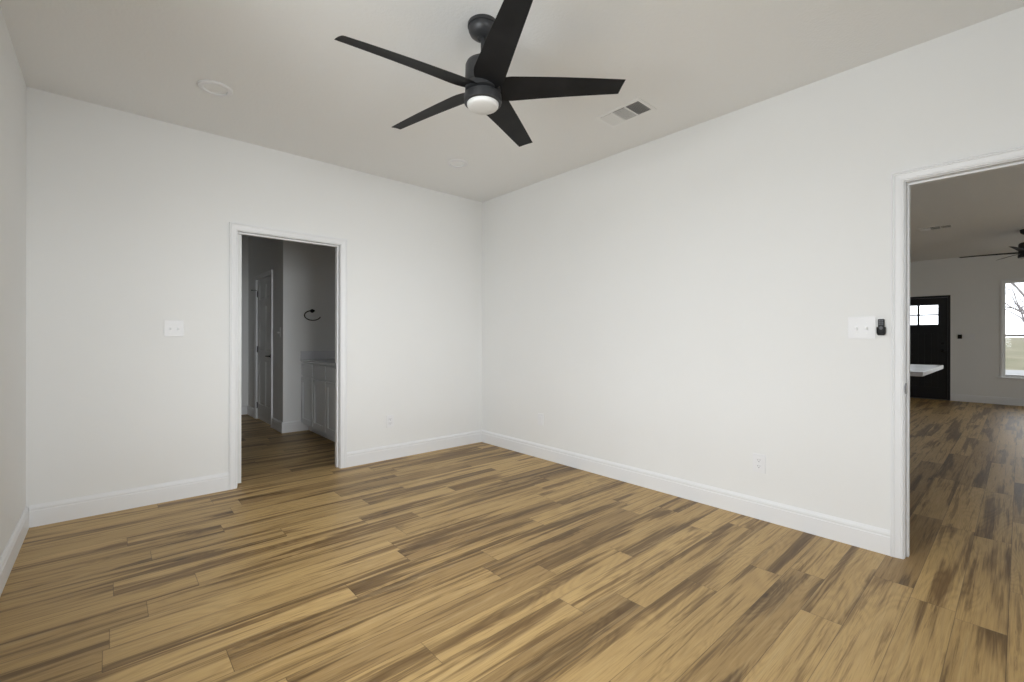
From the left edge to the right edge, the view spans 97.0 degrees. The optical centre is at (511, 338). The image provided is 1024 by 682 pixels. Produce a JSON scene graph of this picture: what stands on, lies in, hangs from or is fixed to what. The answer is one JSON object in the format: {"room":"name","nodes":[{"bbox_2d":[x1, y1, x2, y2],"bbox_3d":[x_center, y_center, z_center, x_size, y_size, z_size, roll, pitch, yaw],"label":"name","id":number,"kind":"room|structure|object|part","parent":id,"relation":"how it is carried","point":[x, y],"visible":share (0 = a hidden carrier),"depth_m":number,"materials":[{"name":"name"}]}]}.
{"room":"empty bedroom","nodes":[
{"label":"empty bedroom","id":0,"kind":"room"},
{"bbox_2d":[0,7,26,557],"bbox_3d":[-1.497,-0.192,1.013,0.120,2.752,4.985,0,0,-42],"label":"wall","id":1,"kind":"structure","parent":0,"point":[13,89],"depth_m":2.42,"materials":[{"name":"paint"}]},
{"bbox_2d":[0,506,28,595],"bbox_3d":[-1.449,1.117,1.058,0.016,0.135,4.745,0,0,-42],"label":"baseboard","id":2,"kind":"structure","parent":1,"relation":"attached to","point":[7,560],"depth_m":2.37,"materials":[{"name":"white paint"}]},
{"bbox_2d":[241,237,247,405],"bbox_3d":[-4.533,-0.197,6.782,1.247,2.752,0.120,0,0,-42],"label":"wall","id":3,"kind":"structure","parent":0,"point":[244,317],"depth_m":7.04,"materials":[{"name":"paint"}]},
{"bbox_2d":[241,405,246,414],"bbox_3d":[-4.541,1.112,6.686,1.111,0.135,0.016,0,0,-42],"label":"baseboard","id":4,"kind":"structure","parent":3,"relation":"attached to","point":[243,408],"depth_m":7.02,"materials":[{"name":"white paint"}]},
{"bbox_2d":[26,87,481,507],"bbox_3d":[-1.683,-0.192,4.105,3.715,2.752,0.120,0,0,-42],"label":"wall","id":5,"kind":"structure","parent":0,"point":[129,215],"depth_m":3.33,"materials":[{"name":"paint"}]},
{"bbox_2d":[164,320,183,336],"bbox_3d":[-2.469,-0.072,3.311,0.117,0.117,0.020,0,0,-42],"label":"light switch","id":6,"kind":"object","parent":5,"relation":"attached to","point":[172,328],"visible":1,"depth_m":3.31,"materials":[{"name":"white plastic"}]},
{"bbox_2d":[238,234,241,482],"bbox_3d":[-2.476,0.163,3.965,0.035,2.020,0.800,0,0,-42],"label":"door","id":7,"kind":"structure","parent":5,"relation":"in","point":[239,235],"depth_m":3.67,"materials":[{"name":"white paint"}]},
{"bbox_2d":[29,430,481,527],"bbox_3d":[-1.679,1.117,4.019,3.579,0.135,0.016,0,0,-42],"label":"baseboard","id":8,"kind":"structure","parent":5,"relation":"attached to","point":[92,505],"depth_m":3.30,"materials":[{"name":"white paint"}]},
{"bbox_2d":[229,222,346,489],"bbox_3d":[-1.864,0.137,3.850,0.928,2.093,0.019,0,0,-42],"label":"trim","id":9,"kind":"structure","parent":5,"relation":"attached to","point":[233,227],"depth_m":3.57,"materials":[{"name":"white paint"}]},
{"bbox_2d":[387,415,393,427],"bbox_3d":[-1.197,0.814,4.452,0.074,0.118,0.009,0,0,-42],"label":"wall outlet","id":10,"kind":"object","parent":5,"relation":"attached to","point":[390,418],"visible":1,"depth_m":4.45,"materials":[{"name":"white plastic"}]},
{"bbox_2d":[248,236,334,421],"bbox_3d":[-3.193,-0.195,6.630,0.793,2.752,1.890,0,0,-42],"label":"wall","id":11,"kind":"structure","parent":0,"point":[303,273],"depth_m":5.88,"materials":[{"name":"paint"}]},
{"bbox_2d":[251,276,270,424],"bbox_3d":[-3.506,0.161,6.365,0.115,2.020,0.844,0,0,-42],"label":"door","id":12,"kind":"structure","parent":11,"relation":"in","point":[264,285],"depth_m":6.38,"materials":[{"name":"white paint"}]},
{"bbox_2d":[254,270,272,419],"bbox_3d":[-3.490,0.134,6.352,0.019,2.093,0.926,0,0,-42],"label":"trim","id":13,"kind":"structure","parent":11,"relation":"attached to","point":[270,272],"depth_m":6.53,"materials":[{"name":"white paint"}]},
{"bbox_2d":[247,406,282,432],"bbox_3d":[-3.492,1.113,6.355,0.016,0.135,1.905,0,0,-42],"label":"baseboard","id":14,"kind":"structure","parent":11,"relation":"attached to","point":[276,424],"depth_m":5.92,"materials":[{"name":"white paint"}]},
{"bbox_2d":[282,420,307,432],"bbox_3d":[-2.752,1.115,5.748,0.314,0.135,0.016,0,0,-42],"label":"baseboard","id":15,"kind":"structure","parent":11,"relation":"attached to","point":[291,426],"depth_m":5.73,"materials":[{"name":"white paint"}]},
{"bbox_2d":[304,309,320,320],"bbox_3d":[-2.588,-0.304,5.857,0.208,0.154,0.068,0,0,-42],"label":"towel ring","id":16,"kind":"object","parent":11,"relation":"attached to","point":[311,310],"visible":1,"depth_m":5.83,"materials":[{"name":"black metal"}]},
{"bbox_2d":[301,351,334,359],"bbox_3d":[-2.481,0.218,5.984,0.585,0.106,0.020,0,0,-42],"label":"backsplash","id":17,"kind":"structure","parent":11,"relation":"attached to","point":[304,354],"depth_m":5.92,"materials":[{"name":"white stone"}]},
{"bbox_2d":[0,398,1023,681],"bbox_3d":[3.201,1.268,5.248,12.775,0.150,12.820,0,0,-42],"label":"floor","id":18,"kind":"structure","parent":0,"point":[480,561],"depth_m":2.20,"materials":[{"name":"brown wood"}]},
{"bbox_2d":[301,362,334,441],"bbox_3d":[-2.050,0.742,5.503,0.580,0.882,1.314,0,0,-42],"label":"vanity cabinet","id":19,"kind":"object","parent":18,"relation":"on","point":[318,380],"visible":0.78,"depth_m":5.34,"materials":[{"name":"white paint"}]},
{"bbox_3d":[-2.549,0.394,5.646,0.024,0.147,0.414,0,0,-42],"label":"drawer","id":20,"kind":"part","parent":19,"relation":"part of","materials":[{"name":"white paint"}]},
{"bbox_3d":[-2.549,0.780,5.646,0.024,0.575,0.414,0,0,-42],"label":"door","id":21,"kind":"part","parent":19,"relation":"part of","materials":[{"name":"white paint"}]},
{"bbox_2d":[300,351,334,365],"bbox_3d":[-2.048,0.233,5.497,0.587,0.136,1.324,0,0,-42],"label":"countertop","id":22,"kind":"structure","parent":19,"relation":"on","point":[316,357],"depth_m":5.83,"materials":[{"name":"white stone"}]},
{"bbox_3d":[-2.257,0.395,5.318,0.024,0.147,0.414,0,0,-42],"label":"drawer","id":23,"kind":"part","parent":19,"relation":"part of","materials":[{"name":"white paint"}]},
{"bbox_3d":[-2.258,0.781,5.318,0.024,0.575,0.414,0,0,-42],"label":"door","id":24,"kind":"part","parent":19,"relation":"part of","materials":[{"name":"white paint"}]},
{"bbox_3d":[-1.966,0.395,4.991,0.024,0.147,0.414,0,0,-42],"label":"drawer","id":25,"kind":"part","parent":19,"relation":"part of","materials":[{"name":"white paint"}]},
{"bbox_3d":[-1.966,0.781,4.991,0.024,0.575,0.414,0,0,-42],"label":"door","id":26,"kind":"part","parent":19,"relation":"part of","materials":[{"name":"white paint"}]},
{"bbox_2d":[910,364,942,376],"bbox_3d":[3.200,0.736,5.119,1.510,0.914,2.310,0,0,-42],"label":"kitchen island","id":27,"kind":"object","parent":18,"relation":"on","point":[921,370],"visible":0.08,"depth_m":4.21,"materials":[{"name":"white stone"}]},
{"bbox_2d":[0,0,1023,261],"bbox_3d":[3.206,-1.634,5.248,12.775,0.150,12.820,0,0,-42],"label":"ceiling","id":28,"kind":"structure","parent":0,"point":[299,90],"depth_m":2.61,"materials":[{"name":"white paint"}]},
{"bbox_2d":[197,79,232,96],"bbox_3d":[-1.857,-1.562,2.837,0.189,0.012,0.189,0,0,-42],"label":"recessed light","id":29,"kind":"object","parent":28,"relation":"in","point":[212,87],"visible":1,"depth_m":2.83,"materials":[{"name":"white plastic"}]},
{"bbox_2d":[447,159,467,167],"bbox_3d":[-0.488,-1.560,4.043,0.189,0.012,0.189,0,0,-42],"label":"recessed light","id":30,"kind":"object","parent":28,"relation":"in","point":[457,163],"visible":1,"depth_m":4.03,"materials":[{"name":"white plastic"}]},
{"bbox_2d":[334,0,625,146],"bbox_3d":[-0.117,-1.353,2.301,1.333,0.424,1.292,0,0,19],"label":"ceiling fan","id":31,"kind":"object","parent":28,"relation":"hanging from","point":[488,90],"visible":1,"depth_m":2.20,"materials":[{"name":"black metal"}]},
{"bbox_3d":[-0.453,-1.241,2.043,0.641,0.042,0.146,0,0,-35],"label":"blade","id":32,"kind":"part","parent":31,"relation":"part of","materials":[{"name":"black wood"}]},
{"bbox_3d":[-0.445,-1.241,2.484,0.641,0.042,0.146,0,0,37],"label":"blade","id":33,"kind":"part","parent":31,"relation":"part of","materials":[{"name":"black wood"}]},
{"bbox_2d":[467,96,498,114],"bbox_3d":[-0.145,-1.157,2.257,0.157,0.032,0.157,0,0,19],"label":"diffuser","id":34,"kind":"object","parent":31,"relation":"attached to","point":[481,105],"depth_m":2.22,"materials":[{"name":"white glass"}]},
{"bbox_3d":[-0.036,-1.240,1.898,0.146,0.042,0.641,0,0,-17],"label":"blade","id":35,"kind":"part","parent":31,"relation":"part of","materials":[{"name":"black wood"}]},
{"bbox_3d":[-0.022,-1.240,2.612,0.146,0.042,0.641,0,0,19],"label":"blade","id":36,"kind":"part","parent":31,"relation":"part of","materials":[{"name":"black wood"}]},
{"bbox_3d":[0.230,-1.240,2.250,0.641,0.042,0.146,0,0,1],"label":"blade","id":37,"kind":"part","parent":31,"relation":"part of","materials":[{"name":"black wood"}]},
{"bbox_2d":[595,98,656,127],"bbox_3d":[0.786,-1.558,3.147,0.215,0.010,0.360,0,0,-42],"label":"ceiling vent","id":38,"kind":"object","parent":28,"relation":"in","point":[638,107],"visible":1,"depth_m":3.13,"materials":[{"name":"white metal"}]},
{"bbox_2d":[918,224,953,230],"bbox_3d":[5.947,-1.549,6.362,0.215,0.010,0.360,0,0,-42],"label":"ceiling vent","id":39,"kind":"object","parent":28,"relation":"in","point":[949,225],"visible":1,"depth_m":6.34,"materials":[{"name":"grey metal"}]},
{"bbox_2d":[959,229,1023,259],"bbox_3d":[7.363,-1.340,6.486,1.333,0.424,1.292,0,0,22],"label":"ceiling fan","id":40,"kind":"object","parent":28,"relation":"hanging from","point":[1020,248],"visible":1,"depth_m":6.47,"materials":[{"name":"black metal"}]},
{"bbox_3d":[7.047,-1.228,6.689,0.641,0.042,0.146,0,0,40],"label":"blade","id":41,"kind":"part","parent":40,"relation":"part of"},
{"bbox_3d":[7.011,-1.228,6.249,0.641,0.042,0.146,0,0,-32],"label":"blade","id":42,"kind":"part","parent":40,"relation":"part of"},
{"bbox_2d":[482,6,1023,529],"bbox_3d":[1.317,-0.187,3.438,0.120,2.752,4.865,0,0,-42],"label":"wall","id":43,"kind":"structure","parent":0,"point":[679,304],"depth_m":3.08,"materials":[{"name":"paint"}]},
{"bbox_2d":[482,430,889,555],"bbox_3d":[0.866,1.121,3.841,0.016,0.135,3.636,0,0,-42],"label":"baseboard","id":44,"kind":"structure","parent":43,"relation":"attached to","point":[864,536],"depth_m":3.17,"materials":[{"name":"white paint"}]},
{"bbox_2d":[753,453,765,473],"bbox_3d":[1.630,0.824,2.988,0.009,0.122,0.080,0,0,-42],"label":"wall outlet","id":45,"kind":"object","parent":43,"relation":"attached to","point":[759,460],"visible":1,"depth_m":2.98,"materials":[{"name":"white plastic"}]},
{"bbox_2d":[848,317,875,338],"bbox_3d":[1.989,-0.059,2.578,0.020,0.125,0.128,0,0,-42],"label":"light switch","id":46,"kind":"object","parent":43,"relation":"attached to","point":[858,327],"visible":1,"depth_m":2.58,"materials":[{"name":"white plastic"}]},
{"bbox_2d":[890,145,1023,558],"bbox_3d":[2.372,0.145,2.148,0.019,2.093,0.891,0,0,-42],"label":"trim","id":47,"kind":"structure","parent":43,"relation":"attached to","point":[897,178],"depth_m":2.45,"materials":[{"name":"white paint"}]},
{"bbox_3d":[2.048,-0.057,2.512,0.020,0.080,0.041,0,0,-42],"label":"remote holder","id":48,"kind":"object","parent":43,"relation":"attached to","visible":0},
{"bbox_2d":[878,319,884,333],"bbox_3d":[2.046,-0.066,2.510,0.015,0.082,0.028,0,0,-42],"label":"remote","id":49,"kind":"object","parent":48,"relation":"in","point":[881,322],"visible":1,"depth_m":2.50,"materials":[{"name":"black plastic"}]},
{"bbox_2d":[910,252,1023,400],"bbox_3d":[9.419,-0.173,7.783,0.120,2.752,8.340,0,0,-42],"label":"wall","id":50,"kind":"structure","parent":0,"point":[972,283],"depth_m":8.51,"materials":[{"name":"paint"}]},
{"bbox_2d":[910,295,950,400],"bbox_3d":[8.175,0.181,9.116,0.144,2.040,0.935,0,0,-42],"label":"door","id":51,"kind":"structure","parent":50,"relation":"in","point":[929,344],"depth_m":8.97,"materials":[{"name":"black wood"}]},
{"bbox_2d":[962,334,974,339],"bbox_3d":[8.632,-0.023,8.561,0.020,0.117,0.170,0,0,-42],"label":"light switch","id":52,"kind":"object","parent":50,"relation":"attached to","point":[964,336],"visible":1,"depth_m":8.57,"materials":[{"name":"white plastic"}]},
{"bbox_2d":[951,394,1023,405],"bbox_3d":[9.366,1.136,7.737,0.016,0.135,8.100,0,0,-42],"label":"baseboard","id":53,"kind":"structure","parent":50,"relation":"attached to","point":[954,397],"depth_m":8.36,"materials":[{"name":"white paint"}]},
{"bbox_2d":[998,278,1023,378],"bbox_3d":[9.251,-0.177,7.922,0.145,1.800,1.032,0,0,-42],"label":"window","id":54,"kind":"structure","parent":50,"relation":"in","point":[1003,282],"depth_m":8.26,"materials":[{"name":"white plastic"}]},
{"bbox_3d":[9.223,0.713,7.898,0.073,0.020,1.032,0,0,-42],"label":"sill","id":55,"kind":"part","parent":54,"relation":"part of","materials":[{"name":"white paint"}]},
{"bbox_3d":[9.299,-0.530,7.964,0.020,0.997,0.876,0,0,-42],"label":"sash","id":56,"kind":"part","parent":54,"relation":"part of","materials":[{"name":"white plastic"}]},
{"bbox_3d":[9.279,0.307,7.947,0.020,0.757,0.876,0,0,-42],"label":"sash","id":57,"kind":"part","parent":54,"relation":"part of","materials":[{"name":"white plastic"}]},
{"label":"outside","id":58,"kind":"structure","parent":0,"visible":0},
{"bbox_2d":[1005,370,1023,374],"bbox_3d":[18.555,1.454,12.504,17.650,0.030,22.000,0,0,-42],"label":"driveway","id":59,"kind":"structure","parent":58,"point":[1007,372],"depth_m":19.18,"materials":[{"name":"concrete"}]},
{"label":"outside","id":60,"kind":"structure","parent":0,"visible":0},
{"bbox_2d":[1005,337,1023,369],"bbox_3d":[29.875,0.779,26.597,200.000,2.621,240.000,0,0,-42],"label":"ground","id":61,"kind":"structure","parent":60,"point":[1014,346],"depth_m":27.46,"materials":[{"name":"green plant"}]},
{"bbox_2d":[1006,283,1023,313],"bbox_3d":[43.262,-3.702,37.015,8.005,8.234,8.798,0,0,-19],"label":"bare tree","id":62,"kind":"object","parent":61,"relation":"on","point":[1011,284],"visible":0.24,"depth_m":38.37,"materials":[{"name":"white plant"}]},
{"bbox_2d":[1006,282,1023,321],"bbox_3d":[20.787,-1.124,17.293,4.475,5.325,5.425,0,0,23],"label":"bare tree","id":63,"kind":"object","parent":61,"relation":"on","point":[1020,310],"visible":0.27,"depth_m":18.19,"materials":[{"name":"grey plant"}]}
]}

